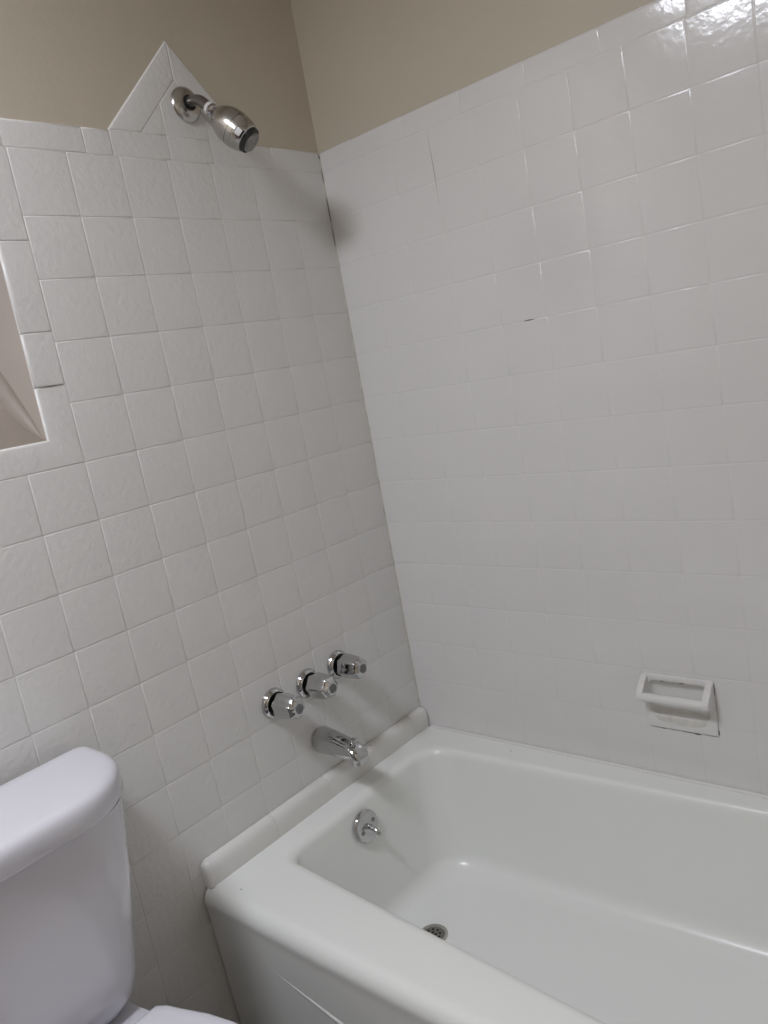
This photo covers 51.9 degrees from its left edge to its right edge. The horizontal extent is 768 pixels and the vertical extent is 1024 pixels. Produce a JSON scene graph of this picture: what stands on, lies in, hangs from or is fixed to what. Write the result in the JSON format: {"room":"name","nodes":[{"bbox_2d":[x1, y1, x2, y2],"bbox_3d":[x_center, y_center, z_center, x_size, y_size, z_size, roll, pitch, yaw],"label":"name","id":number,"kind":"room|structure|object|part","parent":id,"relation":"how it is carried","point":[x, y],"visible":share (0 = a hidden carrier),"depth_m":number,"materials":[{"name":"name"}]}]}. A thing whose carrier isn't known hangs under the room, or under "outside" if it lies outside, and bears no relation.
{"room":"bathroom","nodes":[
{"label":"bathroom","id":0,"kind":"room"},
{"bbox_2d":[0,0,418,1023],"bbox_3d":[-0.912,0.056,1.153,0.220,2.420,2.454,-1,14,42],"label":"wall","id":1,"kind":"structure","parent":0,"point":[193,524],"depth_m":1.55,"materials":[{"name":"white tile"}]},
{"bbox_2d":[200,707,428,888],"bbox_3d":[-0.125,0.637,1.841,0.022,0.054,0.725,-1,14,42],"label":"trim","id":2,"kind":"structure","parent":1,"relation":"attached to","point":[241,849],"depth_m":1.76,"materials":[{"name":"white ceramic"}]},
{"bbox_2d":[171,86,258,152],"bbox_3d":[-0.327,-0.776,1.550,0.164,0.160,0.079,-5,12,29],"label":"shower head","id":3,"kind":"object","parent":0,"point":[232,126],"visible":1,"depth_m":1.52},
{"bbox_3d":[-0.364,-0.804,1.557,0.072,0.048,0.021,-1,14,42],"label":"arm","id":4,"kind":"part","parent":3,"relation":"part of","materials":[{"name":"silver metal"}]},
{"bbox_2d":[262,687,304,718],"bbox_3d":[-0.210,0.419,1.703,0.086,0.069,0.069,-1,14,42],"label":"handle","id":5,"kind":"object","parent":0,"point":[276,703],"visible":1,"depth_m":1.69,"materials":[{"name":"silver metal"}]},
{"bbox_3d":[-0.207,0.419,1.700,0.073,0.059,0.052,-1,23,42],"label":"handle","id":6,"kind":"part","parent":5,"relation":"part of","materials":[{"name":"silver metal"}]},
{"bbox_2d":[296,668,337,698],"bbox_3d":[-0.144,0.392,1.778,0.086,0.069,0.069,-1,14,42],"label":"handle","id":7,"kind":"object","parent":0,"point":[310,683],"visible":1,"depth_m":1.76,"materials":[{"name":"silver metal"}]},
{"bbox_3d":[-0.141,0.392,1.774,0.073,0.059,0.052,-1,40,42],"label":"handle","id":8,"kind":"part","parent":7,"relation":"part of","materials":[{"name":"silver metal"}]},
{"bbox_2d":[312,726,368,766],"bbox_3d":[-0.096,0.529,1.792,0.135,0.064,0.058,-1,14,42],"label":"tub spout","id":9,"kind":"object","parent":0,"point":[325,740],"visible":1,"depth_m":1.77,"materials":[{"name":"silver metal"}]},
{"bbox_3d":[-0.068,0.515,1.762,0.020,0.020,0.020,-1,14,42],"label":"diverter knob","id":10,"kind":"part","parent":9,"relation":"part of","materials":[{"name":"silver metal"}]},
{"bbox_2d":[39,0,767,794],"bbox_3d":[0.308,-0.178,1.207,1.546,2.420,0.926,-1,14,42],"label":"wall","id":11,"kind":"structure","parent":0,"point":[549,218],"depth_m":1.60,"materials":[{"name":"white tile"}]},
{"bbox_2d":[327,650,366,678],"bbox_3d":[-0.080,0.362,1.851,0.086,0.069,0.069,-1,14,42],"label":"handle","id":12,"kind":"object","parent":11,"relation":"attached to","point":[340,664],"visible":1,"depth_m":1.83,"materials":[{"name":"silver metal"}]},
{"bbox_2d":[318,155,420,706],"bbox_3d":[-0.029,-0.160,1.983,0.004,1.408,0.004,-1,14,42],"label":"trim","id":13,"kind":"structure","parent":11,"relation":"attached to","point":[319,155],"depth_m":1.98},
{"bbox_2d":[430,724,767,798],"bbox_3d":[0.683,0.559,1.601,1.492,0.009,0.009,-1,14,42],"label":"trim","id":14,"kind":"structure","parent":11,"relation":"attached to","point":[431,725],"depth_m":1.75,"materials":[{"name":"white ceramic"}]},
{"bbox_2d":[636,672,719,736],"bbox_3d":[0.597,0.397,1.605,0.148,0.123,0.057,-1,14,42],"label":"soap dish","id":15,"kind":"object","parent":11,"relation":"attached to","point":[688,705],"visible":1,"depth_m":1.61,"materials":[{"name":"white ceramic"}]},
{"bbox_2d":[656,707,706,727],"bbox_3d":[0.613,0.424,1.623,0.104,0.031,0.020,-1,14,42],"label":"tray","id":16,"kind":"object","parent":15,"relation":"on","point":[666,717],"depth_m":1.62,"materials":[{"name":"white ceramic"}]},
{"bbox_3d":[-0.072,1.264,0.829,1.872,0.100,2.690,-1,14,42],"label":"floor","id":17,"kind":"structure","parent":0,"visible":0},
{"bbox_2d":[0,746,236,1023],"bbox_3d":[-0.347,0.824,1.050,0.680,0.770,0.462,-1,14,42],"label":"toilet","id":18,"kind":"object","parent":17,"relation":"on","point":[67,946],"visible":1,"depth_m":1.17,"materials":[{"name":"white ceramic"}]},
{"bbox_3d":[-0.588,0.477,1.142,0.208,0.047,0.462,-1,14,42],"label":"tank lid","id":19,"kind":"part","parent":18,"relation":"part of","materials":[{"name":"white ceramic"}]},
{"bbox_3d":[-0.557,0.664,1.179,0.188,0.340,0.416,-1,14,42],"label":"tank","id":20,"kind":"part","parent":18,"relation":"part of","materials":[{"name":"white ceramic"}]},
{"bbox_3d":[-0.303,1.011,1.077,0.655,0.382,0.353,-1,14,42],"label":"bowl","id":21,"kind":"part","parent":18,"relation":"part of","materials":[{"name":"white ceramic"}]},
{"bbox_3d":[-0.278,0.799,0.980,0.438,0.018,0.376,-1,14,42],"label":"seat lid","id":22,"kind":"part","parent":18,"relation":"part of","materials":[{"name":"white plastic"}]},
{"bbox_2d":[205,726,767,1023],"bbox_3d":[0.471,0.826,1.373,1.524,0.358,0.738,-1,14,42],"label":"bathtub","id":23,"kind":"object","parent":17,"relation":"on","point":[564,889],"visible":0.91,"depth_m":1.62,"materials":[{"name":"white ceramic"}]},
{"bbox_2d":[353,809,381,843],"bbox_3d":[-0.028,0.718,1.791,0.054,0.073,0.074,-1,14,42],"label":"overflow plate","id":24,"kind":"object","parent":23,"relation":"attached to","point":[365,828],"visible":1,"depth_m":1.79,"materials":[{"name":"silver metal"}]},
{"bbox_3d":[-0.022,0.719,1.787,0.040,0.020,0.013,-1,14,42],"label":"trip lever","id":25,"kind":"part","parent":24,"relation":"part of","materials":[{"name":"silver metal"}]},
{"bbox_2d":[422,924,447,939],"bbox_3d":[0.109,0.943,1.760,0.069,0.003,0.069,-1,14,42],"label":"tub drain","id":26,"kind":"object","parent":23,"relation":"in","point":[438,930],"visible":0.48,"depth_m":1.77,"materials":[{"name":"silver metal"}]}
]}

